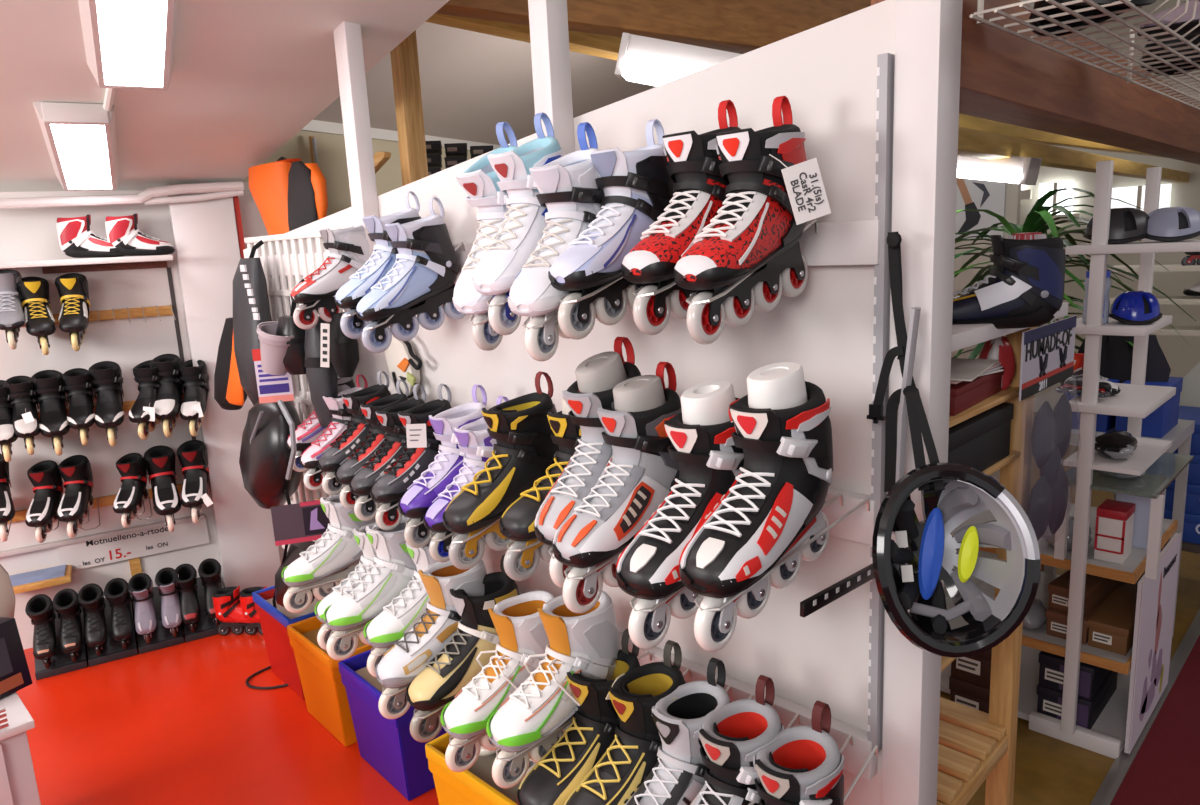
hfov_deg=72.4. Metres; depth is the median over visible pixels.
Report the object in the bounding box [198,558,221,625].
skate
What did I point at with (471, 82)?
ceiling
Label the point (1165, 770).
floor
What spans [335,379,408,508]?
skate
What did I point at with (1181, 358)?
wall
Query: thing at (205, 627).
stand
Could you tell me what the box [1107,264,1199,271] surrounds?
shelf
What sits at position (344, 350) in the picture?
protector sleeve
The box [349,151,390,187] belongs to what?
wooden bracket
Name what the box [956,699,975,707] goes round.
print
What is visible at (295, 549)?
mesh bag
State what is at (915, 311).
strap
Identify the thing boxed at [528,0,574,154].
column
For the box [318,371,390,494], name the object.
skate
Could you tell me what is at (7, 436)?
skate
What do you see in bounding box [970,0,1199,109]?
wire basket
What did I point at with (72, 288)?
skate
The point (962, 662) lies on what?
print
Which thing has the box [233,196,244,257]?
trim
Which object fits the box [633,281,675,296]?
wire hook
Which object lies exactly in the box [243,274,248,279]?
print
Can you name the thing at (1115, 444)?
helmet
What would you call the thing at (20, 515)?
hook rail
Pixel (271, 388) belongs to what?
packet
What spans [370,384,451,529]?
skate
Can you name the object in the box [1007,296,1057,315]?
heels
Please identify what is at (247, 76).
ceiling
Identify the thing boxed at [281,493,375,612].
skate
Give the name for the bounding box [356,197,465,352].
skate
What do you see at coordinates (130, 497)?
skate
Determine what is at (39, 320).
skate
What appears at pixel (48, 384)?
skate
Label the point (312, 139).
wall strip
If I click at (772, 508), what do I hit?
skate
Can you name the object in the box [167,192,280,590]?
wall column
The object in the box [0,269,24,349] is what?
skate
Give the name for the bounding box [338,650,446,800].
storage bin
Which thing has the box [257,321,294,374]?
cup
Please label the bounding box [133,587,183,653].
stand
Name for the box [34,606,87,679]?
stand
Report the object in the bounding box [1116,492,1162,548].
product box
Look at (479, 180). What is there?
skate
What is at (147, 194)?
pipe
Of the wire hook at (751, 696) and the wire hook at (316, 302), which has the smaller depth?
the wire hook at (751, 696)
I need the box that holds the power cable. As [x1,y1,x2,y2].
[246,666,287,688]
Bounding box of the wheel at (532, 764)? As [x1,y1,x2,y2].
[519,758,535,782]
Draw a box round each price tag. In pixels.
[21,408,34,423]
[143,404,154,420]
[192,403,203,417]
[201,491,212,506]
[406,424,426,447]
[769,154,830,224]
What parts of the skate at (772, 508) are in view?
panel, red panel, collar panel, frame, panel, red panel, collar panel, cuff panel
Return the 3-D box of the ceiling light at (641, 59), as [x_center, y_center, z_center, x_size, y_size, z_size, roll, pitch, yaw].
[0.246,-0.888,2.190,0.405,0.203,0.120,0,11,13]
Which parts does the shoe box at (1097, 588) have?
lid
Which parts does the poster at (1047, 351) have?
printed leg, printed leg, printed leg, printed leg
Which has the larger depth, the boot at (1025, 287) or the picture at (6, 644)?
the picture at (6, 644)
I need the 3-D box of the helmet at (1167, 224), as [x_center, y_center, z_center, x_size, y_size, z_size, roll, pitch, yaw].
[1.448,-0.452,2.076,0.149,0.084,0.130,6,14,38]
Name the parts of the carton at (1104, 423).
lid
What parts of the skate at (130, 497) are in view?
white rail, white rail, frame, cuff panel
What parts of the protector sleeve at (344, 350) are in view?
white label strip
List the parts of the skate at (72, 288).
frame, panel, cuff panel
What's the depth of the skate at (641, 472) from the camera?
1.30 m
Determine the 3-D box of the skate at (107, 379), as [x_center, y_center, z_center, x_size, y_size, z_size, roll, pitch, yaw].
[-1.924,-0.001,3.216,0.114,0.311,0.294,-8,12,-26]
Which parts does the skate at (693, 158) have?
frame, collar panel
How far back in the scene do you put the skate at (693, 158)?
1.25 m
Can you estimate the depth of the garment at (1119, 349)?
2.76 m
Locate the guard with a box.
[385,336,421,397]
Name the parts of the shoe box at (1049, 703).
lid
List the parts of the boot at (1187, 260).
frame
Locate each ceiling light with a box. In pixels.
[33,102,119,190]
[78,0,177,90]
[615,32,741,85]
[957,155,1041,184]
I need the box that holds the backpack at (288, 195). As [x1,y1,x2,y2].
[248,157,327,234]
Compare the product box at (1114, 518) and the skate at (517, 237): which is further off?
the product box at (1114, 518)
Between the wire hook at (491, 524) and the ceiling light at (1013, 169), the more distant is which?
the ceiling light at (1013, 169)
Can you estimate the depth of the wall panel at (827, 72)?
1.48 m
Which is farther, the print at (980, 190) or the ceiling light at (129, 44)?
the print at (980, 190)
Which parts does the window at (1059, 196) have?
frame, sill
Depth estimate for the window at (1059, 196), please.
6.14 m
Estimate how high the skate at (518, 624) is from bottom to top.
0.308 m
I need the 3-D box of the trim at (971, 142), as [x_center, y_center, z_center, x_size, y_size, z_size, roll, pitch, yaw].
[2.491,-1.147,3.987,0.070,0.065,6.815,7,15,41]
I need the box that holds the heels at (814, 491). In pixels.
[802,479,828,526]
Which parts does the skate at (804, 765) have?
collar panel, collar panel, cuff panel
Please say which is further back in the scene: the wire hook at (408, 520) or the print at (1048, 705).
the print at (1048, 705)
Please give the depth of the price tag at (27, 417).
2.96 m
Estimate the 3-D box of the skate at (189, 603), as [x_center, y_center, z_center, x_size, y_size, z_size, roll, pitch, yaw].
[-1.683,0.787,3.353,0.087,0.271,0.216,-8,12,-25]
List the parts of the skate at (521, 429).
frame, cuff panel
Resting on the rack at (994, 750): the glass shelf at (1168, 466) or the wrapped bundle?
the wrapped bundle
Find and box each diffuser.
[51,124,111,188]
[97,0,166,86]
[622,52,707,85]
[957,163,1021,183]
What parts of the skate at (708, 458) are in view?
panel, red panel, frame, panel, red panel, collar panel, cuff panel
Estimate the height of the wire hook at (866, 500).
0.054 m
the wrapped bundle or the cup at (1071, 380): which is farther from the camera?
the cup at (1071, 380)
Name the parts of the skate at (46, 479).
white rail, white rail, frame, cuff panel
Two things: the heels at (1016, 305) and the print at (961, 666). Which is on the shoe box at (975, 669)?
the print at (961, 666)
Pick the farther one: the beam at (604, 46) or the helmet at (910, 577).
the beam at (604, 46)
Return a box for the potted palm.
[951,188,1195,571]
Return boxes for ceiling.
[0,0,448,191]
[313,0,1034,144]
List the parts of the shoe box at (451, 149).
lid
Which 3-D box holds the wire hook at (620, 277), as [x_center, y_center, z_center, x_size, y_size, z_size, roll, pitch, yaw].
[0.057,-0.238,1.397,0.053,0.114,0.342,8,15,44]
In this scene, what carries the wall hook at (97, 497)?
attached to the hook rail at (20, 515)
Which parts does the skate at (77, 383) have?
white trim, frame, white trim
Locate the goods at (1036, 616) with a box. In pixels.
[1022,598,1046,629]
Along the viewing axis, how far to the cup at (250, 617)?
3.30 m
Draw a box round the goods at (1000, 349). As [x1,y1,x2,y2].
[979,336,1015,389]
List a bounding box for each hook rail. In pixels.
[8,483,182,522]
[22,305,172,326]
[38,394,183,417]
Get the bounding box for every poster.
[955,178,1005,238]
[1019,315,1076,540]
[1129,533,1180,753]
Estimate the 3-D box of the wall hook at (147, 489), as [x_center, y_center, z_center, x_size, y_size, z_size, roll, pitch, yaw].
[-1.880,0.419,3.372,0.056,0.080,0.188,-9,13,-29]
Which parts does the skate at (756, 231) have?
frame, collar panel, cuff panel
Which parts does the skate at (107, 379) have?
white trim, frame, white trim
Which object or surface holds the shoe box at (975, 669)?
on the shoe box at (977, 697)
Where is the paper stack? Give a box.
[950,358,1002,383]
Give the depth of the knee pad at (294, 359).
2.38 m
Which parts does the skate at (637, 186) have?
frame, panel, cuff panel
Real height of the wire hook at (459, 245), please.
0.191 m
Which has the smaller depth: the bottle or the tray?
the bottle
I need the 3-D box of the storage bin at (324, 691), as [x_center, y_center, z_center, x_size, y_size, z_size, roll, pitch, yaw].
[-0.779,0.878,2.731,0.368,0.314,0.338,-12,15,-41]
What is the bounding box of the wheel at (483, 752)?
[479,743,499,755]
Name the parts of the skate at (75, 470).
white rail, white rail, frame, cuff panel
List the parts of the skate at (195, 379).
frame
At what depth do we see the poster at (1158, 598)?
2.40 m
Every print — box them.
[240,265,246,271]
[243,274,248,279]
[244,283,250,287]
[247,289,253,295]
[249,298,255,303]
[253,313,259,319]
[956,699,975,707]
[957,178,972,204]
[958,202,980,232]
[958,658,977,666]
[958,663,974,670]
[972,182,989,206]
[1045,702,1061,709]
[1045,707,1061,712]
[1047,671,1063,677]
[1047,675,1063,681]
[1139,676,1146,720]
[1141,680,1155,713]
[1148,649,1151,667]
[1150,651,1156,681]
[1154,604,1161,654]
[1154,648,1161,686]
[1157,571,1161,625]
[1159,664,1163,692]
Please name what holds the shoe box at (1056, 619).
on the shelving unit at (1111, 731)
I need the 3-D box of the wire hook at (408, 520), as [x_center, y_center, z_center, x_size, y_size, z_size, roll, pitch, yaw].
[-0.331,0.171,1.917,0.053,0.170,0.302,8,15,44]
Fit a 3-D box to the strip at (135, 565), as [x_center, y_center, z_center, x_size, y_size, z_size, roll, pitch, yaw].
[-3.067,0.913,2.858,3.130,0.425,0.030,-9,13,-29]
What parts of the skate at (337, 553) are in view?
frame, panel, cuff panel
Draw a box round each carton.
[1064,379,1119,431]
[1115,377,1182,437]
[1164,509,1199,543]
[1165,481,1199,514]
[1173,451,1199,484]
[1175,406,1199,453]
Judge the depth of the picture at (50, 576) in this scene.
3.21 m
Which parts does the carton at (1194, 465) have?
lid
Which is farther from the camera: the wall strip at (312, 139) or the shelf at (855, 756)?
the wall strip at (312, 139)
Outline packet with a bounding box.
[252,349,293,403]
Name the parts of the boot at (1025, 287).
cuff panel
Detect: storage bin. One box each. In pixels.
[252,586,318,700]
[287,616,372,746]
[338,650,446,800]
[425,733,520,804]
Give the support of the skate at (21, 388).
hanging from the wall hook
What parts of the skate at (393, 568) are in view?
frame, panel, cuff panel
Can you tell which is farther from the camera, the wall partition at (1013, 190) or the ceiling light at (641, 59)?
the wall partition at (1013, 190)
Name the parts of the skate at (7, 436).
frame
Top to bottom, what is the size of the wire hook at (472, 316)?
0.163 m
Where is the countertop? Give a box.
[0,692,40,804]
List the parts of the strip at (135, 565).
post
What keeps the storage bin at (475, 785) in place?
on the floor at (180, 724)
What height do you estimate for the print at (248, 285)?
0.013 m
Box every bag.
[0,564,15,617]
[233,240,271,404]
[275,541,314,607]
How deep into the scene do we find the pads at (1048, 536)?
2.37 m
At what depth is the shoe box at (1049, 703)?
2.44 m
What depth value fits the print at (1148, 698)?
2.42 m
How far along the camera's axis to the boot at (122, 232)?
3.17 m
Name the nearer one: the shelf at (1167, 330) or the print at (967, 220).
the print at (967, 220)
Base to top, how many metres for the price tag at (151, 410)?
0.074 m
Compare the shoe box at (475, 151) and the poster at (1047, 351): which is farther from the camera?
the shoe box at (475, 151)
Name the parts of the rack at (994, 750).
rail, post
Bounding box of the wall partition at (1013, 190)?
[951,183,1020,481]
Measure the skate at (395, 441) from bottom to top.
0.323 m
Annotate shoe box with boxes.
[425,141,441,154]
[427,154,441,167]
[428,168,441,175]
[444,143,466,156]
[444,156,466,168]
[470,145,492,158]
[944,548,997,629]
[948,402,1013,471]
[949,367,1003,415]
[949,676,989,713]
[951,648,991,688]
[1037,671,1117,729]
[1038,651,1110,700]
[1046,598,1105,644]
[1048,570,1123,615]
[1088,582,1137,655]
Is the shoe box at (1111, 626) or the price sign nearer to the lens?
the shoe box at (1111, 626)
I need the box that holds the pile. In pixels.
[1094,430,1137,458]
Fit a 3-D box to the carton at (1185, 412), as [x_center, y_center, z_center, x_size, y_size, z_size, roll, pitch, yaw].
[2.335,0.110,3.124,0.276,0.113,0.341,8,15,44]
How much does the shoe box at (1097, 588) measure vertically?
0.074 m
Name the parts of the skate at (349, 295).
frame, panel, cuff panel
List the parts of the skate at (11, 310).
frame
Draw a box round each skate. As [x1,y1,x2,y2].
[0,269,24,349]
[0,380,17,461]
[0,453,14,541]
[3,375,40,454]
[17,276,55,354]
[25,460,63,542]
[25,594,56,668]
[31,370,69,455]
[52,588,82,661]
[55,273,90,350]
[57,455,93,537]
[62,368,94,445]
[78,583,106,655]
[88,361,123,446]
[104,578,132,649]
[113,453,147,527]
[128,573,156,643]
[129,360,161,439]
[143,445,181,531]
[150,354,182,436]
[155,567,181,636]
[173,563,200,632]
[177,440,208,523]
[179,360,208,436]
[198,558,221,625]
[213,586,257,635]
[240,586,266,634]
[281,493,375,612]
[286,375,354,471]
[290,225,372,329]
[300,374,367,489]
[314,522,376,649]
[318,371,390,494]
[323,516,416,660]
[334,191,420,338]
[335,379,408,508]
[349,384,426,520]
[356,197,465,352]
[363,532,436,676]
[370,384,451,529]
[375,560,486,718]
[398,384,486,547]
[406,554,519,741]
[423,396,508,561]
[440,590,554,771]
[442,371,558,569]
[452,122,517,350]
[472,112,564,334]
[486,591,620,787]
[499,398,580,580]
[508,122,604,360]
[516,628,639,804]
[534,337,641,587]
[548,119,676,339]
[552,361,681,612]
[564,640,685,804]
[616,380,743,648]
[621,100,739,334]
[624,657,730,804]
[673,96,807,343]
[679,362,832,651]
[690,675,783,804]
[753,700,843,804]
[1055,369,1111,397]
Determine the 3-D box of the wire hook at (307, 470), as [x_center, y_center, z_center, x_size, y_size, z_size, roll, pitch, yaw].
[-0.750,0.105,2.368,0.053,0.170,0.241,8,15,44]
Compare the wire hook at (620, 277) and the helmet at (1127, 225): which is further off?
the helmet at (1127, 225)
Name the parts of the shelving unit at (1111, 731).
leg, post, post, panel, leg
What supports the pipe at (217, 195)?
attached to the wall column at (204, 233)
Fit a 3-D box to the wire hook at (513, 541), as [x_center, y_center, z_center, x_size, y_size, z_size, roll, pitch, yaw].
[-0.034,0.189,1.581,0.362,0.105,0.053,-12,15,-41]
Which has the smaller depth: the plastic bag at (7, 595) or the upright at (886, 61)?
the upright at (886, 61)
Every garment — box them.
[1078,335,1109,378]
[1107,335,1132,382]
[1130,334,1170,381]
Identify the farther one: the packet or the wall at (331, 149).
the wall at (331, 149)
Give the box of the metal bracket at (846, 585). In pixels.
[800,563,874,616]
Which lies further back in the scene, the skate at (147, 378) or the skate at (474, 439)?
the skate at (147, 378)
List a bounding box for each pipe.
[0,181,243,208]
[144,191,243,204]
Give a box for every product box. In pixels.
[1094,499,1135,563]
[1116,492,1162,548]
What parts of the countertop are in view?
panel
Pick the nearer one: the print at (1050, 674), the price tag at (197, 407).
the print at (1050, 674)
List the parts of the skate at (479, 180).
frame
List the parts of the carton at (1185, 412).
lid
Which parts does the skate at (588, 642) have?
frame, panel, cuff panel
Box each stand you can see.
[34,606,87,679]
[87,594,137,666]
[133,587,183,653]
[179,577,219,641]
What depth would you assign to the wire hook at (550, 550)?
1.34 m
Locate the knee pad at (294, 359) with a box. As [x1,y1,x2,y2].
[276,279,305,374]
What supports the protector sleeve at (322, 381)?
hanging from the grid panel at (284, 292)
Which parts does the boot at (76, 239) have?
cuff panel, red panel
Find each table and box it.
[1044,419,1194,637]
[1136,539,1199,582]
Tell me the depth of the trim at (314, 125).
4.86 m
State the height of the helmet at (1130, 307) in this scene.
0.084 m
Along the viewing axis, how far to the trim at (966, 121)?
3.50 m
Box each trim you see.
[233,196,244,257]
[246,219,879,275]
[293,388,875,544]
[301,120,500,149]
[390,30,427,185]
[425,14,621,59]
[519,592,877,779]
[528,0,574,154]
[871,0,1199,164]
[958,127,1188,182]
[959,113,1165,157]
[1090,609,1199,804]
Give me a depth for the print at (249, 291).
2.55 m
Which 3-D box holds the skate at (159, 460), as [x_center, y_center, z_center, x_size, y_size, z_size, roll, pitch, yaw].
[-1.785,0.346,3.360,0.118,0.322,0.304,-9,13,-29]
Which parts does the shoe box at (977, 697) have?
lid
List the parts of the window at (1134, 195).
frame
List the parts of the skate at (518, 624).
frame, panel, cuff panel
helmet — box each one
[239,400,302,608]
[872,462,1040,657]
[1029,0,1155,36]
[1083,208,1149,243]
[1109,291,1161,324]
[1140,34,1199,74]
[1146,207,1199,241]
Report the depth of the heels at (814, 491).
1.18 m
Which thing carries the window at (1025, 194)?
in the wall at (1181, 358)
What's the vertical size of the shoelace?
0.084 m
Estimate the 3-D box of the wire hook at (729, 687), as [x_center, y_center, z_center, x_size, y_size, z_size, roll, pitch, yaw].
[0.099,0.661,1.512,0.053,0.138,0.429,8,15,44]
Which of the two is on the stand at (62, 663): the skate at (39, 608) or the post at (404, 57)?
the skate at (39, 608)
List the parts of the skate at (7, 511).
white rail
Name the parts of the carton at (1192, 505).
lid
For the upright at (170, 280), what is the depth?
3.43 m
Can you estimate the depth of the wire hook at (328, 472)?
2.20 m
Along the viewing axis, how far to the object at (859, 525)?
1.38 m
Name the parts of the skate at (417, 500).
frame, panel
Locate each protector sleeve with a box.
[304,308,337,426]
[320,308,358,377]
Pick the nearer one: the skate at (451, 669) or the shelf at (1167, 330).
the skate at (451, 669)
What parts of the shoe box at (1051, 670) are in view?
lid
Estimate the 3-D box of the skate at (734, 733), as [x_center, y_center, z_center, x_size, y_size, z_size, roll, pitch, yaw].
[0.200,0.651,1.319,0.130,0.347,0.325,6,14,40]
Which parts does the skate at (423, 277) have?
panel, frame, cuff panel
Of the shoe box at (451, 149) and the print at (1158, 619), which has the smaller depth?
the print at (1158, 619)
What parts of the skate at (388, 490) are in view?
frame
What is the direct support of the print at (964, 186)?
on the poster at (970, 193)
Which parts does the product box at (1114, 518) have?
lid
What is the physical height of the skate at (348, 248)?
0.316 m
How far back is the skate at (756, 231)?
1.19 m
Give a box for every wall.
[0,182,283,649]
[242,130,470,219]
[1020,0,1199,411]
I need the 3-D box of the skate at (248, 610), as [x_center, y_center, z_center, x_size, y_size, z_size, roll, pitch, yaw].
[-1.343,0.848,3.322,0.230,0.205,0.090,-2,11,7]
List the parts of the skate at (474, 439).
frame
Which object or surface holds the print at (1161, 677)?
attached to the poster at (1158, 598)
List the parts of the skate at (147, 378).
frame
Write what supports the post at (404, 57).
on the floor at (180, 724)
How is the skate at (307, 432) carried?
on the wire hook
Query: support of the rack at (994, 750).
on the floor at (180, 724)
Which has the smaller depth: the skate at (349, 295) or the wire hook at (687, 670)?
the wire hook at (687, 670)
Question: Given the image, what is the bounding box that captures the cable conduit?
[103,88,115,111]
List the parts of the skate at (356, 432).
frame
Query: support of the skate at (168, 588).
on the stand at (162, 637)
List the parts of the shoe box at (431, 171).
lid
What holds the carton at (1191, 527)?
on the table at (1186, 546)
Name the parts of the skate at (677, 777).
panel, collar panel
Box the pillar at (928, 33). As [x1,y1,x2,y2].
[881,0,962,804]
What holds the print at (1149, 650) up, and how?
on the poster at (1158, 598)
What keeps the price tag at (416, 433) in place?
attached to the skate at (388, 490)
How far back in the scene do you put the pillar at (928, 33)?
1.25 m
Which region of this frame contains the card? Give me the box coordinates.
[270,500,329,545]
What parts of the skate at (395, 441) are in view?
frame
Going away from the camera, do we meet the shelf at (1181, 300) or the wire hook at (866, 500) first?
the wire hook at (866, 500)
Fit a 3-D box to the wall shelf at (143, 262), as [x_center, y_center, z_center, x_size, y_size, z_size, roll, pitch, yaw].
[-3.070,-0.349,2.519,3.142,0.048,0.250,-9,13,-29]
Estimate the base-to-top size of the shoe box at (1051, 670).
0.104 m
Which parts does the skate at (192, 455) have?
white rail, frame, white rail, cuff panel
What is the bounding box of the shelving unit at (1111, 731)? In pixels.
[940,160,1199,758]
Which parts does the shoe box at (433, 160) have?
lid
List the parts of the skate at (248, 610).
frame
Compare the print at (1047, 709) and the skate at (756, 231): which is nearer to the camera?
the skate at (756, 231)
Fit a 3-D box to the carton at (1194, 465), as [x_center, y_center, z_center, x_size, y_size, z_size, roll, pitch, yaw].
[2.337,0.223,3.149,0.286,0.113,0.341,8,15,44]
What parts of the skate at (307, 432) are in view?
cuff panel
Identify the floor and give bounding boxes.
[16,412,1199,804]
[1110,635,1199,804]
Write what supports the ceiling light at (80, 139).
attached to the ceiling at (247, 76)
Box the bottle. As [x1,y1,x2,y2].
[1082,270,1110,324]
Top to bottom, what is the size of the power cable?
0.010 m
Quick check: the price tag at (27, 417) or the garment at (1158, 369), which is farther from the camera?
the price tag at (27, 417)
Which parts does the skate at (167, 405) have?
frame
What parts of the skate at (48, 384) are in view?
white trim, frame, white trim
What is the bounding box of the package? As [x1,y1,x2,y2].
[0,617,31,698]
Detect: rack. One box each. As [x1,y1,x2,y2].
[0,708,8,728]
[937,302,1067,804]
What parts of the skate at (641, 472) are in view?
panel, frame, panel, vent frame, cuff panel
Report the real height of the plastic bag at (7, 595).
0.323 m
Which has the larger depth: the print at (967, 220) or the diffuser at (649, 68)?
the print at (967, 220)
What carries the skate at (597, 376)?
on the wire hook at (550, 550)
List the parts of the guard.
edge cord, cord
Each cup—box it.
[217,614,233,620]
[245,614,258,621]
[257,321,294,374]
[352,549,362,559]
[429,267,456,290]
[781,217,805,246]
[1065,377,1081,383]
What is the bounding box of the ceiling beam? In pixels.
[434,0,870,52]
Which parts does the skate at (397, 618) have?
panel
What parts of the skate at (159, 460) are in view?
white rail, white rail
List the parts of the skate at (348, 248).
frame, cuff panel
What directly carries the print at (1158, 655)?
attached to the poster at (1158, 598)
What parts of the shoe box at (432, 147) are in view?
lid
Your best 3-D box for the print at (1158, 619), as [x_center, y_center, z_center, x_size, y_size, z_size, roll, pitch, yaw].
[1.651,0.670,2.425,0.001,0.160,0.076,8,15,44]
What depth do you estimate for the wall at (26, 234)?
3.33 m
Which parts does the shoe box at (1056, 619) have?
lid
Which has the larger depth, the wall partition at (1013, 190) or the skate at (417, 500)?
the wall partition at (1013, 190)
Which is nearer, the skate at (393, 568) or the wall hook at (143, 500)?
the skate at (393, 568)
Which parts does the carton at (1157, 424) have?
lid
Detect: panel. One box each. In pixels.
[243,0,895,804]
[244,228,356,550]
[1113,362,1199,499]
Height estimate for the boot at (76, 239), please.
0.162 m
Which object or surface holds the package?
on the countertop
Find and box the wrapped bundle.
[1008,232,1046,239]
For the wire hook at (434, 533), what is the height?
0.182 m
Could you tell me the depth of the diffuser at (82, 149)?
2.67 m
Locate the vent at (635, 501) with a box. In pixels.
[620,486,650,532]
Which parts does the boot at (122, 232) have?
cuff panel, red panel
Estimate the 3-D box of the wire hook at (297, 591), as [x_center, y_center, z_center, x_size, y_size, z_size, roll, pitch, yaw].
[-0.685,0.483,2.297,0.385,0.034,0.053,-11,14,-38]
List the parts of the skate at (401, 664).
frame, gold panel, cuff panel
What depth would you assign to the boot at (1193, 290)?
4.23 m
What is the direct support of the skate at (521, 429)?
hanging from the wire hook at (491, 524)
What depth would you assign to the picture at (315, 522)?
2.57 m
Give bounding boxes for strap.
[867,232,944,491]
[896,307,920,481]
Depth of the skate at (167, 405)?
3.26 m
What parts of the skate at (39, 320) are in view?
panel, frame, panel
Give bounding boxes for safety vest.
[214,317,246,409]
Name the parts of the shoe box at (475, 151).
lid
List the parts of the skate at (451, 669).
frame, panel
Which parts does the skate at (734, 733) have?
collar panel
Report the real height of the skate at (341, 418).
0.308 m
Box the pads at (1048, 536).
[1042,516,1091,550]
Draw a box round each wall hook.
[80,497,100,529]
[132,500,144,514]
[137,489,151,519]
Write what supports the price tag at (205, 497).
hanging from the skate at (192, 455)
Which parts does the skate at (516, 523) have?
frame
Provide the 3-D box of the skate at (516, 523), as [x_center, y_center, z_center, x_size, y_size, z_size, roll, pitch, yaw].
[-0.060,0.141,1.548,0.313,0.337,0.120,-13,15,-41]
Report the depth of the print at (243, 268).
2.57 m
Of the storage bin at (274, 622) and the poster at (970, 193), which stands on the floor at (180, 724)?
the storage bin at (274, 622)
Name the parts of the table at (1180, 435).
leg, leg, leg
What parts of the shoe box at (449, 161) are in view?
lid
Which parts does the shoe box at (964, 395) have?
lid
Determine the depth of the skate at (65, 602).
3.10 m
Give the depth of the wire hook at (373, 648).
1.89 m
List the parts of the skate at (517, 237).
frame, cuff panel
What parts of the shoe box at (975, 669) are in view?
lid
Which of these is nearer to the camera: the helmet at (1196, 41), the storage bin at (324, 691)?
the helmet at (1196, 41)
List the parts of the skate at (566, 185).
frame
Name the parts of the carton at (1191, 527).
lid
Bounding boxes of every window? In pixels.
[1021,185,1031,199]
[1039,181,1079,224]
[1111,184,1171,210]
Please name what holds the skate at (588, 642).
on the wire hook at (648, 652)
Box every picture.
[0,638,12,676]
[0,672,23,693]
[9,564,65,586]
[302,505,328,535]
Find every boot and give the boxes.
[56,215,124,257]
[105,213,174,255]
[952,235,1064,328]
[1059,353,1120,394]
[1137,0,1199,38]
[1181,252,1199,265]
[1183,282,1199,295]
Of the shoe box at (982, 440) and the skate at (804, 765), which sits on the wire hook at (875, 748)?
the skate at (804, 765)
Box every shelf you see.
[0,255,172,273]
[1066,452,1193,498]
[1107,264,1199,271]
[1109,296,1199,304]
[1150,325,1199,335]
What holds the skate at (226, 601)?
on the floor at (180, 724)
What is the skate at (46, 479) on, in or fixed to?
on the wall hook
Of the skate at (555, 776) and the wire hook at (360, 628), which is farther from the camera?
the wire hook at (360, 628)
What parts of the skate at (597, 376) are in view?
panel, panel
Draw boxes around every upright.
[167,267,195,439]
[867,53,894,754]
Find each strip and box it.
[0,513,204,575]
[309,136,318,165]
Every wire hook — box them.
[286,576,347,593]
[294,300,319,310]
[304,470,321,475]
[323,472,334,479]
[330,626,364,638]
[355,496,371,503]
[363,242,464,329]
[370,647,388,655]
[377,500,400,511]
[382,685,408,695]
[406,518,422,527]
[414,703,447,718]
[430,532,454,541]
[449,731,484,746]
[452,519,499,543]
[469,315,488,325]
[486,295,507,307]
[496,651,663,760]
[507,540,540,551]
[522,311,557,329]
[548,546,554,558]
[559,275,622,303]
[564,547,625,579]
[630,586,684,611]
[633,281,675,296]
[671,662,690,676]
[686,219,817,304]
[694,493,869,611]
[725,685,732,694]
[748,694,774,708]
[786,713,800,728]
[839,735,878,801]
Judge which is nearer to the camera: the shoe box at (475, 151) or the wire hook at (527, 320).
the wire hook at (527, 320)
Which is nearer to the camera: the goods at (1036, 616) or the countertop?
the countertop
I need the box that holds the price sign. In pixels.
[57,517,208,570]
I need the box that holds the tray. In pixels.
[9,564,72,593]
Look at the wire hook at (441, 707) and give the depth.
1.75 m
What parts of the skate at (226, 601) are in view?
frame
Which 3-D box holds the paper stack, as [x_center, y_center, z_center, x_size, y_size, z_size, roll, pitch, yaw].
[0.629,-0.064,1.620,0.281,0.015,0.289,8,15,44]
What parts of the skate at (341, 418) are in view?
frame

